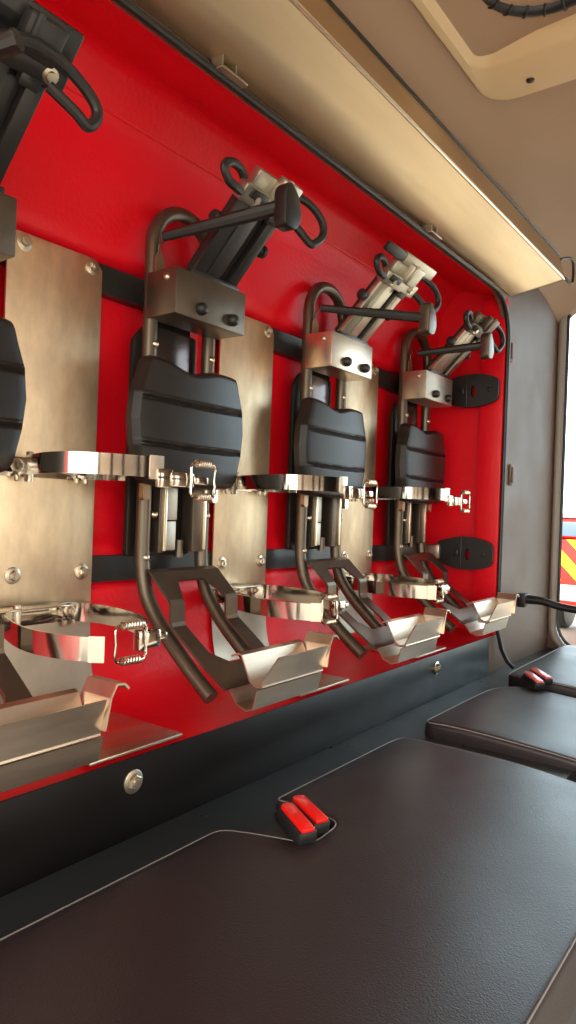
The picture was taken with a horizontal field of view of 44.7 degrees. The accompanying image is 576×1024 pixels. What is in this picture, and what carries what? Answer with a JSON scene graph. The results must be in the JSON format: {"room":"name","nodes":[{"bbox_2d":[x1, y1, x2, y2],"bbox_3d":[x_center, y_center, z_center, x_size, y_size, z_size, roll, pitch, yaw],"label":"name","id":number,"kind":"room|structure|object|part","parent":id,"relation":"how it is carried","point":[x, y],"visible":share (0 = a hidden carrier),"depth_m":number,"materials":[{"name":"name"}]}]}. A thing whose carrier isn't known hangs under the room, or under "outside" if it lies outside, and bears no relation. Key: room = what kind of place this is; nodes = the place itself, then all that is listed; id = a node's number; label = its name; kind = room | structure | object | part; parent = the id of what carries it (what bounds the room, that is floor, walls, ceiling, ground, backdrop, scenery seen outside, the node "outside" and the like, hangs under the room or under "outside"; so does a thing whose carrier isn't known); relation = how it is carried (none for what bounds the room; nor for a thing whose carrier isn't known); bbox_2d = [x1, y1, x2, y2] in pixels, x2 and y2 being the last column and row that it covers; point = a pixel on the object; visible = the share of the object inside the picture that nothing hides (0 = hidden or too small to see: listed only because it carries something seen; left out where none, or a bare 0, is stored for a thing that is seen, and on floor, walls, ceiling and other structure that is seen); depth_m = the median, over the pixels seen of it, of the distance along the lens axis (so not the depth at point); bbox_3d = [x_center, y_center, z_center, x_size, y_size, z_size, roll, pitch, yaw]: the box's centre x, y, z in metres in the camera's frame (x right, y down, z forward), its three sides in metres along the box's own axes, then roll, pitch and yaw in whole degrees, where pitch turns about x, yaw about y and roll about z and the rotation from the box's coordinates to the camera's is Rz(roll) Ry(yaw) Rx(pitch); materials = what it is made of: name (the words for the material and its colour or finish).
{"room":"fire engine interior","nodes":[
{"label":"fire engine interior","id":0,"kind":"room"},
{"bbox_2d":[0,0,508,800],"bbox_3d":[-0.279,-0.176,0.974,0.244,0.977,2.624,2,0,37],"label":"wall","id":1,"kind":"structure","parent":0,"point":[97,195],"depth_m":1.21,"materials":[{"name":"red"}]},
{"bbox_2d":[0,0,129,792],"bbox_3d":[-0.356,-0.132,0.777,0.292,0.824,0.260,2,0,37],"label":"bracket","id":2,"kind":"object","parent":1,"relation":"attached to","point":[41,736],"visible":1,"depth_m":0.77,"materials":[{"name":"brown metal"}]},
{"bbox_3d":[-0.388,-0.122,0.796,0.183,0.800,0.162,2,0,37],"label":"tube frame","id":3,"kind":"part","parent":2,"relation":"part of","materials":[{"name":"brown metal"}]},
{"bbox_3d":[-0.358,-0.447,0.767,0.112,0.112,0.060,2,0,37],"label":"rail","id":4,"kind":"part","parent":2,"relation":"part of","materials":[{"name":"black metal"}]},
{"bbox_3d":[-0.350,-0.455,0.788,0.115,0.115,0.100,2,0,37],"label":"neck arm","id":5,"kind":"part","parent":2,"relation":"part of","materials":[{"name":"black metal"}]},
{"bbox_3d":[-0.376,0.170,0.781,0.172,0.166,0.158,2,0,37],"label":"foot plate","id":6,"kind":"part","parent":2,"relation":"part of","materials":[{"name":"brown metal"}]},
{"bbox_3d":[-0.321,-0.446,0.817,0.112,0.112,0.022,2,0,37],"label":"rail","id":7,"kind":"part","parent":2,"relation":"part of","materials":[{"name":"black metal"}]},
{"bbox_3d":[-0.288,-0.479,0.777,0.017,0.017,0.025,2,0,37],"label":"catch lever","id":8,"kind":"part","parent":2,"relation":"part of","materials":[{"name":"black metal"}]},
{"bbox_2d":[80,712,181,766],"bbox_3d":[-0.256,0.307,0.960,0.155,0.004,0.157,2,0,37],"label":"plate","id":9,"kind":"object","parent":1,"relation":"attached to","point":[123,735],"visible":0.56,"depth_m":0.96,"materials":[{"name":"silver metal"}]},
{"bbox_2d":[0,260,398,394],"bbox_3d":[-0.362,-0.372,1.038,0.023,0.045,2.580,2,0,37],"label":"support rail","id":10,"kind":"object","parent":1,"relation":"attached to","point":[120,287],"visible":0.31,"depth_m":1.17,"materials":[{"name":"black metal"}]},
{"bbox_2d":[0,230,216,696],"bbox_3d":[-0.263,-0.056,0.939,0.272,0.673,0.218,2,0,37],"label":"mounting plate","id":11,"kind":"object","parent":10,"relation":"attached to","point":[53,292],"visible":0.98,"depth_m":1.02,"materials":[{"name":"metal"}]},
{"bbox_3d":[-0.313,0.153,0.870,0.045,0.028,0.243,2,0,-43],"label":"band arm","id":12,"kind":"part","parent":11,"relation":"part of","materials":[{"name":"silver metal"}]},
{"bbox_3d":[-0.353,0.208,1.028,0.023,0.138,0.162,2,0,37],"label":"plate","id":13,"kind":"part","parent":11,"relation":"part of","materials":[{"name":"metal"}]},
{"bbox_3d":[-0.352,-0.127,1.040,0.004,0.539,0.162,2,0,37],"label":"backing plate","id":14,"kind":"part","parent":11,"relation":"part of","materials":[{"name":"metal"}]},
{"bbox_3d":[-0.285,-0.061,0.894,0.223,0.026,0.087,2,0,27],"label":"band arm","id":15,"kind":"part","parent":11,"relation":"part of","materials":[{"name":"silver metal"}]},
{"bbox_3d":[-0.277,-0.061,1.071,0.065,0.024,0.011,2,0,11],"label":"band arm","id":16,"kind":"part","parent":11,"relation":"part of","materials":[{"name":"silver metal"}]},
{"bbox_3d":[-0.242,0.155,0.990,0.040,0.028,0.227,2,0,-41],"label":"band arm","id":17,"kind":"part","parent":11,"relation":"part of","materials":[{"name":"silver metal"}]},
{"bbox_3d":[-0.191,0.159,0.852,0.004,0.051,0.050,2,0,40],"label":"wire frame","id":18,"kind":"part","parent":11,"relation":"part of","materials":[{"name":"silver metal"}]},
{"bbox_3d":[-0.113,-0.041,0.927,0.004,0.051,0.046,2,0,42],"label":"wire frame","id":19,"kind":"part","parent":11,"relation":"part of","materials":[{"name":"silver metal"}]},
{"bbox_2d":[333,364,470,632],"bbox_3d":[0.265,-0.039,1.649,0.272,0.673,0.218,2,0,37],"label":"mounting plate","id":20,"kind":"object","parent":10,"relation":"attached to","point":[362,395],"visible":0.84,"depth_m":1.72,"materials":[{"name":"metal"}]},
{"bbox_3d":[0.174,0.225,1.739,0.023,0.138,0.162,2,0,37],"label":"plate","id":21,"kind":"part","parent":20,"relation":"part of","materials":[{"name":"metal"}]},
{"bbox_3d":[0.176,-0.110,1.751,0.004,0.539,0.162,2,0,37],"label":"backing plate","id":22,"kind":"part","parent":20,"relation":"part of","materials":[{"name":"metal"}]},
{"bbox_3d":[0.251,-0.043,1.781,0.065,0.024,0.011,2,0,11],"label":"band arm","id":23,"kind":"part","parent":20,"relation":"part of","materials":[{"name":"silver metal"}]},
{"bbox_3d":[0.214,0.170,1.580,0.045,0.028,0.243,2,0,-43],"label":"band arm","id":24,"kind":"part","parent":20,"relation":"part of","materials":[{"name":"silver metal"}]},
{"bbox_3d":[0.286,0.172,1.700,0.040,0.028,0.227,2,0,-41],"label":"band arm","id":25,"kind":"part","parent":20,"relation":"part of","materials":[{"name":"silver metal"}]},
{"bbox_3d":[0.244,-0.043,1.618,0.220,0.026,0.098,2,0,37],"label":"band arm","id":26,"kind":"part","parent":20,"relation":"part of","materials":[{"name":"silver metal"}]},
{"bbox_3d":[0.336,0.176,1.563,0.004,0.051,0.050,2,0,40],"label":"wire frame","id":27,"kind":"part","parent":20,"relation":"part of","materials":[{"name":"silver metal"}]},
{"bbox_3d":[0.415,-0.024,1.638,0.004,0.051,0.046,2,0,42],"label":"wire frame","id":28,"kind":"part","parent":20,"relation":"part of","materials":[{"name":"silver metal"}]},
{"bbox_2d":[450,374,499,407],"bbox_3d":[0.494,-0.342,1.988,0.212,0.092,0.024,2,0,37],"label":"pad","id":29,"kind":"object","parent":10,"relation":"attached to","point":[487,387],"visible":0.75,"depth_m":1.96,"materials":[{"name":"black plastic"}]},
{"bbox_2d":[122,157,338,711],"bbox_3d":[-0.086,-0.122,1.140,0.291,0.820,0.285,2,0,37],"label":"bracket","id":30,"kind":"object","parent":1,"relation":"attached to","point":[178,414],"visible":0.95,"depth_m":1.13,"materials":[{"name":"brown metal"}]},
{"bbox_3d":[-0.219,-0.002,1.164,0.028,0.138,0.012,2,0,37],"label":"guide rail","id":31,"kind":"part","parent":30,"relation":"part of","materials":[{"name":"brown metal"}]},
{"bbox_3d":[-0.217,-0.118,1.199,0.010,0.385,0.144,2,0,37],"label":"plate","id":32,"kind":"part","parent":30,"relation":"part of","materials":[{"name":"black plastic"}]},
{"bbox_3d":[-0.197,-0.270,1.194,0.004,0.120,0.077,2,0,37],"label":"plate","id":33,"kind":"part","parent":30,"relation":"part of","materials":[{"name":"grey metal"}]},
{"bbox_3d":[-0.127,-0.114,1.148,0.183,0.800,0.162,2,0,37],"label":"tube frame","id":34,"kind":"part","parent":30,"relation":"part of","materials":[{"name":"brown metal"}]},
{"bbox_3d":[-0.168,0.000,1.233,0.028,0.138,0.028,2,0,37],"label":"guide rail","id":35,"kind":"part","parent":30,"relation":"part of","materials":[{"name":"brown metal"}]},
{"bbox_3d":[-0.137,-0.327,1.126,0.016,0.021,0.021,2,0,37],"label":"knob","id":36,"kind":"part","parent":30,"relation":"part of","materials":[{"name":"black plastic"}]},
{"bbox_3d":[-0.115,0.179,1.134,0.172,0.166,0.158,2,0,37],"label":"foot plate","id":37,"kind":"part","parent":30,"relation":"part of","materials":[{"name":"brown metal"}]},
{"bbox_3d":[-0.112,-0.455,1.078,0.022,0.023,0.015,2,0,37],"label":"wing knob","id":38,"kind":"part","parent":30,"relation":"part of","materials":[{"name":"black plastic"}]},
{"bbox_3d":[-0.097,-0.439,1.119,0.112,0.112,0.060,2,0,37],"label":"rail","id":39,"kind":"part","parent":30,"relation":"part of","materials":[{"name":"black metal"}]},
{"bbox_3d":[-0.088,-0.446,1.140,0.115,0.115,0.100,2,0,37],"label":"neck arm","id":40,"kind":"part","parent":30,"relation":"part of","materials":[{"name":"black metal"}]},
{"bbox_3d":[-0.091,-0.326,1.187,0.016,0.021,0.021,2,0,37],"label":"knob","id":41,"kind":"part","parent":30,"relation":"part of","materials":[{"name":"black plastic"}]},
{"bbox_3d":[-0.059,-0.437,1.170,0.112,0.112,0.022,2,0,37],"label":"rail","id":42,"kind":"part","parent":30,"relation":"part of","materials":[{"name":"black metal"}]},
{"bbox_3d":[-0.044,-0.482,1.072,0.013,0.013,0.038,2,0,37],"label":"catch lever","id":43,"kind":"part","parent":30,"relation":"part of","materials":[{"name":"black metal"}]},
{"bbox_3d":[-0.044,-0.442,1.188,0.022,0.023,0.015,2,0,37],"label":"wing knob","id":44,"kind":"part","parent":30,"relation":"part of","materials":[{"name":"black plastic"}]},
{"bbox_3d":[-0.026,-0.470,1.129,0.017,0.017,0.025,2,0,37],"label":"catch lever","id":45,"kind":"part","parent":30,"relation":"part of","materials":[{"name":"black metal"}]},
{"bbox_2d":[65,85,433,305],"bbox_3d":[-0.339,-0.617,0.990,0.005,0.005,2.560,2,0,37],"label":"trim","id":46,"kind":"structure","parent":1,"relation":"attached to","point":[66,86],"depth_m":1.19,"materials":[{"name":"red plastic"}]},
{"bbox_2d":[91,544,416,582],"bbox_3d":[-0.379,0.089,1.039,0.023,0.042,2.580,2,0,37],"label":"support rail","id":47,"kind":"object","parent":1,"relation":"attached to","point":[118,567],"visible":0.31,"depth_m":1.27,"materials":[{"name":"black metal"}]},
{"bbox_2d":[425,537,493,569],"bbox_3d":[0.478,0.115,1.990,0.212,0.092,0.024,2,0,37],"label":"pad","id":48,"kind":"object","parent":47,"relation":"attached to","point":[451,552],"visible":0.95,"depth_m":1.97,"materials":[{"name":"black rubber"}]},
{"bbox_2d":[203,316,377,660],"bbox_3d":[0.001,-0.048,1.293,0.272,0.673,0.218,2,0,37],"label":"mounting plate","id":49,"kind":"object","parent":1,"relation":"attached to","point":[239,533],"visible":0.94,"depth_m":1.38,"materials":[{"name":"metal"}]},
{"bbox_3d":[-0.090,0.216,1.383,0.023,0.138,0.162,2,0,37],"label":"plate","id":50,"kind":"part","parent":49,"relation":"part of","materials":[{"name":"metal"}]},
{"bbox_3d":[-0.088,-0.118,1.395,0.004,0.539,0.162,2,0,37],"label":"backing plate","id":51,"kind":"part","parent":49,"relation":"part of","materials":[{"name":"metal"}]},
{"bbox_3d":[-0.050,0.161,1.224,0.045,0.028,0.243,2,0,-43],"label":"band arm","id":52,"kind":"part","parent":49,"relation":"part of","materials":[{"name":"silver metal"}]},
{"bbox_3d":[-0.013,-0.052,1.426,0.065,0.024,0.011,2,0,11],"label":"band arm","id":53,"kind":"part","parent":49,"relation":"part of","materials":[{"name":"silver metal"}]},
{"bbox_3d":[-0.021,-0.052,1.248,0.223,0.026,0.087,2,0,27],"label":"band arm","id":54,"kind":"part","parent":49,"relation":"part of","materials":[{"name":"silver metal"}]},
{"bbox_3d":[0.021,0.164,1.345,0.040,0.028,0.227,2,0,-41],"label":"band arm","id":55,"kind":"part","parent":49,"relation":"part of","materials":[{"name":"silver metal"}]},
{"bbox_3d":[0.072,0.168,1.207,0.004,0.051,0.050,2,0,40],"label":"wire frame","id":56,"kind":"part","parent":49,"relation":"part of","materials":[{"name":"silver metal"}]},
{"bbox_3d":[0.151,-0.033,1.282,0.004,0.051,0.046,2,0,42],"label":"wire frame","id":57,"kind":"part","parent":49,"relation":"part of","materials":[{"name":"silver metal"}]},
{"bbox_2d":[113,0,514,668],"bbox_3d":[-0.155,-0.104,0.903,0.043,1.036,2.660,2,0,37],"label":"trim","id":58,"kind":"structure","parent":1,"relation":"attached to","point":[129,6],"depth_m":1.28,"materials":[{"name":"black rubber"}]},
{"bbox_2d":[299,672,348,696],"bbox_3d":[0.007,0.315,1.314,0.155,0.004,0.157,2,0,37],"label":"pad","id":59,"kind":"object","parent":1,"relation":"attached to","point":[326,681],"visible":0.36,"depth_m":1.30,"materials":[{"name":"silver metal"}]},
{"bbox_2d":[285,240,450,663],"bbox_3d":[0.186,-0.117,1.506,0.291,0.829,0.310,2,0,37],"label":"bracket","id":60,"kind":"object","parent":1,"relation":"attached to","point":[324,440],"visible":0.88,"depth_m":1.48,"materials":[{"name":"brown metal"}]},
{"bbox_3d":[0.047,-0.110,1.554,0.010,0.385,0.144,2,0,37],"label":"plate","id":61,"kind":"part","parent":60,"relation":"part of","materials":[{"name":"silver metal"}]},
{"bbox_3d":[0.045,0.007,1.520,0.028,0.138,0.012,2,0,37],"label":"guide rail","id":62,"kind":"part","parent":60,"relation":"part of","materials":[{"name":"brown metal"}]},
{"bbox_3d":[0.068,-0.262,1.549,0.004,0.120,0.077,2,0,37],"label":"plate","id":63,"kind":"part","parent":60,"relation":"part of","materials":[{"name":"grey metal"}]},
{"bbox_3d":[0.097,0.009,1.589,0.028,0.138,0.028,2,0,37],"label":"guide rail","id":64,"kind":"part","parent":60,"relation":"part of","materials":[{"name":"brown metal"}]},
{"bbox_3d":[0.138,-0.105,1.504,0.183,0.800,0.162,2,0,37],"label":"tube frame","id":65,"kind":"part","parent":60,"relation":"part of","materials":[{"name":"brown metal"}]},
{"bbox_3d":[0.128,-0.318,1.482,0.016,0.021,0.021,2,0,37],"label":"knob","id":66,"kind":"part","parent":60,"relation":"part of","materials":[{"name":"black plastic"}]},
{"bbox_3d":[0.149,0.188,1.489,0.172,0.166,0.158,2,0,37],"label":"foot plate","id":67,"kind":"part","parent":60,"relation":"part of","materials":[{"name":"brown metal"}]},
{"bbox_3d":[0.152,-0.446,1.434,0.022,0.023,0.015,2,0,37],"label":"wing knob","id":68,"kind":"part","parent":60,"relation":"part of","materials":[{"name":"black rubber"}]},
{"bbox_3d":[0.176,-0.438,1.496,0.115,0.115,0.100,2,0,37],"label":"neck arm","id":69,"kind":"part","parent":60,"relation":"part of","materials":[{"name":"silver metal"}]},
{"bbox_3d":[0.167,-0.430,1.475,0.112,0.112,0.060,2,0,37],"label":"rail","id":70,"kind":"part","parent":60,"relation":"part of","materials":[{"name":"silver metal"}]},
{"bbox_3d":[0.173,-0.317,1.543,0.016,0.021,0.021,2,0,37],"label":"knob","id":71,"kind":"part","parent":60,"relation":"part of","materials":[{"name":"black plastic"}]},
{"bbox_3d":[0.205,-0.429,1.525,0.112,0.112,0.022,2,0,37],"label":"rail","id":72,"kind":"part","parent":60,"relation":"part of","materials":[{"name":"silver metal"}]},
{"bbox_3d":[0.220,-0.473,1.428,0.013,0.013,0.038,2,0,37],"label":"catch lever","id":73,"kind":"part","parent":60,"relation":"part of","materials":[{"name":"black metal"}]},
{"bbox_3d":[0.238,-0.461,1.485,0.017,0.017,0.025,2,0,37],"label":"catch lever","id":74,"kind":"part","parent":60,"relation":"part of","materials":[{"name":"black metal"}]},
{"bbox_2d":[363,645,445,658],"bbox_3d":[0.272,0.324,1.670,0.155,0.004,0.157,2,0,37],"label":"pad","id":75,"kind":"object","parent":1,"relation":"attached to","point":[368,647],"visible":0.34,"depth_m":1.64,"materials":[{"name":"silver metal"}]},
{"bbox_2d":[385,310,518,636],"bbox_3d":[0.442,-0.104,1.850,0.291,0.820,0.285,2,0,37],"label":"bracket","id":76,"kind":"object","parent":1,"relation":"attached to","point":[416,456],"visible":0.87,"depth_m":1.84,"materials":[{"name":"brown metal"}]},
{"bbox_3d":[0.310,-0.101,1.909,0.010,0.385,0.144,2,0,37],"label":"plate","id":77,"kind":"part","parent":76,"relation":"part of","materials":[{"name":"silver metal"}]},
{"bbox_3d":[0.309,0.015,1.875,0.028,0.138,0.012,2,0,37],"label":"guide rail","id":78,"kind":"part","parent":76,"relation":"part of","materials":[{"name":"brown metal"}]},
{"bbox_3d":[0.331,-0.253,1.904,0.004,0.120,0.077,2,0,37],"label":"plate","id":79,"kind":"part","parent":76,"relation":"part of","materials":[{"name":"grey metal"}]},
{"bbox_3d":[0.360,0.017,1.944,0.028,0.138,0.028,2,0,37],"label":"guide rail","id":80,"kind":"part","parent":76,"relation":"part of","materials":[{"name":"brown metal"}]},
{"bbox_3d":[0.401,-0.096,1.859,0.183,0.800,0.162,2,0,37],"label":"tube frame","id":81,"kind":"part","parent":76,"relation":"part of","materials":[{"name":"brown metal"}]},
{"bbox_3d":[0.391,-0.310,1.836,0.016,0.021,0.021,2,0,37],"label":"knob","id":82,"kind":"part","parent":76,"relation":"part of","materials":[{"name":"black plastic"}]},
{"bbox_3d":[0.413,0.196,1.844,0.172,0.166,0.158,2,0,37],"label":"foot plate","id":83,"kind":"part","parent":76,"relation":"part of","materials":[{"name":"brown metal"}]},
{"bbox_3d":[0.440,-0.429,1.851,0.115,0.115,0.100,2,0,37],"label":"neck arm","id":84,"kind":"part","parent":76,"relation":"part of","materials":[{"name":"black metal"}]},
{"bbox_3d":[0.436,-0.308,1.897,0.016,0.021,0.021,2,0,37],"label":"knob","id":85,"kind":"part","parent":76,"relation":"part of","materials":[{"name":"black plastic"}]},
{"bbox_3d":[0.415,-0.437,1.788,0.022,0.023,0.015,2,0,37],"label":"wing knob","id":86,"kind":"part","parent":76,"relation":"part of","materials":[{"name":"black rubber"}]},
{"bbox_3d":[0.431,-0.421,1.829,0.112,0.112,0.060,2,0,37],"label":"rail","id":87,"kind":"part","parent":76,"relation":"part of","materials":[{"name":"metal"}]},
{"bbox_3d":[0.469,-0.420,1.880,0.112,0.112,0.022,2,0,37],"label":"rail","id":88,"kind":"part","parent":76,"relation":"part of","materials":[{"name":"metal"}]},
{"bbox_3d":[0.484,-0.465,1.783,0.013,0.013,0.038,2,0,37],"label":"catch lever","id":89,"kind":"part","parent":76,"relation":"part of","materials":[{"name":"silver metal"}]},
{"bbox_2d":[110,0,558,673],"bbox_3d":[-0.042,-0.154,1.100,0.012,1.300,3.110,2,0,37],"label":"lining","id":90,"kind":"object","parent":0,"point":[534,326],"visible":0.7,"depth_m":2.12,"materials":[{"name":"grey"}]},
{"bbox_2d":[0,637,488,896],"bbox_3d":[-0.214,0.366,0.873,0.014,0.104,2.560,2,0,37],"label":"panel","id":91,"kind":"object","parent":90,"relation":"attached to","point":[49,829],"visible":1,"depth_m":0.99,"materials":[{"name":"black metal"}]},
{"bbox_2d":[134,0,574,295],"bbox_3d":[-0.051,-0.664,0.921,0.157,0.107,2.592,2,0,37],"label":"shelf","id":92,"kind":"object","parent":90,"relation":"attached to","point":[305,60],"visible":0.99,"depth_m":1.13,"materials":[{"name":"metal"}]},
{"bbox_2d":[508,464,514,485],"bbox_3d":[0.639,-0.106,2.001,0.010,0.060,0.028,2,0,37],"label":"clip","id":93,"kind":"object","parent":90,"relation":"attached to","point":[511,467],"visible":1,"depth_m":1.99,"materials":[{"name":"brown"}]},
{"bbox_2d":[510,340,513,362],"bbox_3d":[0.628,-0.453,1.968,0.010,0.060,0.028,2,0,37],"label":"clip","id":94,"kind":"object","parent":90,"relation":"attached to","point":[512,343],"visible":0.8,"depth_m":1.96,"materials":[{"name":"brown"}]},
{"bbox_2d":[517,593,575,613],"bbox_3d":[0.809,0.270,2.016,0.285,0.045,0.045,2,0,37],"label":"handle","id":95,"kind":"object","parent":90,"relation":"attached to","point":[524,599],"visible":0.98,"depth_m":2.05,"materials":[{"name":"black rubber"}]},
{"bbox_2d":[332,0,575,323],"bbox_3d":[0.678,-0.724,0.595,1.759,0.242,3.135,2,0,37],"label":"ceiling","id":96,"kind":"structure","parent":0,"point":[526,144],"depth_m":1.41,"materials":[{"name":"brown"}]},
{"bbox_2d":[411,0,575,99],"bbox_3d":[0.509,-0.836,0.702,1.000,0.076,1.000,2,0,37],"label":"ceiling panel","id":97,"kind":"object","parent":96,"relation":"attached to","point":[545,58],"visible":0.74,"depth_m":1.24,"materials":[{"name":"beige plastic"}]},
{"bbox_2d":[547,331,566,648],"bbox_3d":[1.593,0.093,1.848,1.735,1.720,0.050,2,0,37],"label":"wall","id":98,"kind":"structure","parent":0,"point":[550,644],"depth_m":2.34,"materials":[{"name":"brown"}]},
{"bbox_2d":[0,647,575,1023],"bbox_3d":[0.128,0.667,0.954,0.488,0.472,3.110,2,0,37],"label":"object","id":99,"kind":"structure","parent":98,"relation":"attached to","point":[251,808],"depth_m":0.97,"materials":[{"name":"grey"}]},
{"bbox_2d":[0,738,575,1023],"bbox_3d":[-0.163,0.446,0.452,0.418,0.102,1.848,2,0,37],"label":"bench cushion","id":100,"kind":"object","parent":99,"relation":"on","point":[440,887],"visible":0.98,"depth_m":0.70,"materials":[{"name":"black leather"}]},
{"bbox_2d":[274,802,316,845],"bbox_3d":[0.007,0.388,0.878,0.027,0.031,0.074,2,0,-29],"label":"seat belt buckle","id":101,"kind":"object","parent":100,"relation":"on","point":[298,827],"visible":1,"depth_m":0.86,"materials":[{"name":"red plastic"}]},
{"bbox_2d":[290,795,329,835],"bbox_3d":[0.024,0.390,0.906,0.027,0.031,0.074,2,0,-33],"label":"seat belt buckle","id":102,"kind":"object","parent":100,"relation":"on","point":[319,820],"visible":0.73,"depth_m":0.89,"materials":[{"name":"red plastic"}]},
{"bbox_2d":[425,687,575,770],"bbox_3d":[0.562,0.467,1.414,0.432,0.106,0.442,2,0,37],"label":"bench cushion","id":103,"kind":"object","parent":99,"relation":"on","point":[530,724],"visible":1,"depth_m":1.36,"materials":[{"name":"black leather"}]},
{"bbox_2d":[521,671,544,689],"bbox_3d":[0.582,0.400,1.669,0.027,0.031,0.074,2,0,-11],"label":"seat belt buckle","id":104,"kind":"object","parent":103,"relation":"on","point":[528,677],"visible":1,"depth_m":1.65,"materials":[{"name":"red plastic"}]},
{"bbox_2d":[508,645,575,697],"bbox_3d":[0.895,0.474,1.875,0.449,0.114,0.625,2,0,37],"label":"bench cushion","id":105,"kind":"object","parent":99,"relation":"on","point":[560,664],"visible":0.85,"depth_m":1.82,"materials":[{"name":"black leather"}]},
{"bbox_2d":[529,668,552,685],"bbox_3d":[0.610,0.399,1.703,0.027,0.031,0.074,2,0,-19],"label":"seat belt buckle","id":106,"kind":"object","parent":105,"relation":"on","point":[546,678],"visible":0.75,"depth_m":1.68,"materials":[{"name":"red plastic"}]},
{"bbox_2d":[548,314,570,647],"bbox_3d":[1.396,-0.122,1.976,1.249,1.246,0.044,2,0,37],"label":"window","id":107,"kind":"structure","parent":98,"relation":"in","point":[564,324],"depth_m":2.33,"materials":[{"name":"beige"}]},
{"label":"outside","id":108,"kind":"structure","parent":0,"visible":0},
{"bbox_2d":[560,615,575,644],"bbox_3d":[2.223,2.095,4.527,80.000,0.050,70.000,2,0,37],"label":"ground","id":109,"kind":"structure","parent":108,"point":[569,633],"depth_m":12.40,"materials":[{"name":"concrete"}]},
{"bbox_2d":[559,513,575,627],"bbox_3d":[4.889,1.097,10.994,2.500,2.095,5.480,2,0,37],"label":"fire engine","id":110,"kind":"object","parent":109,"relation":"on","point":[568,557],"visible":0.17,"depth_m":8.81,"materials":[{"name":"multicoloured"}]},
{"bbox_3d":[3.374,0.600,8.932,2.300,0.520,0.013,2,0,37],"label":"chevron panel","id":111,"kind":"part","parent":110,"relation":"part of","materials":[{"name":"orange"}]},
{"bbox_2d":[562,522,575,536],"bbox_3d":[3.381,0.209,8.921,2.260,0.180,0.040,2,0,37],"label":"shutter","id":112,"kind":"object","parent":110,"relation":"hanging from","point":[569,528],"depth_m":8.79,"materials":[{"name":"white metal"}]}
]}

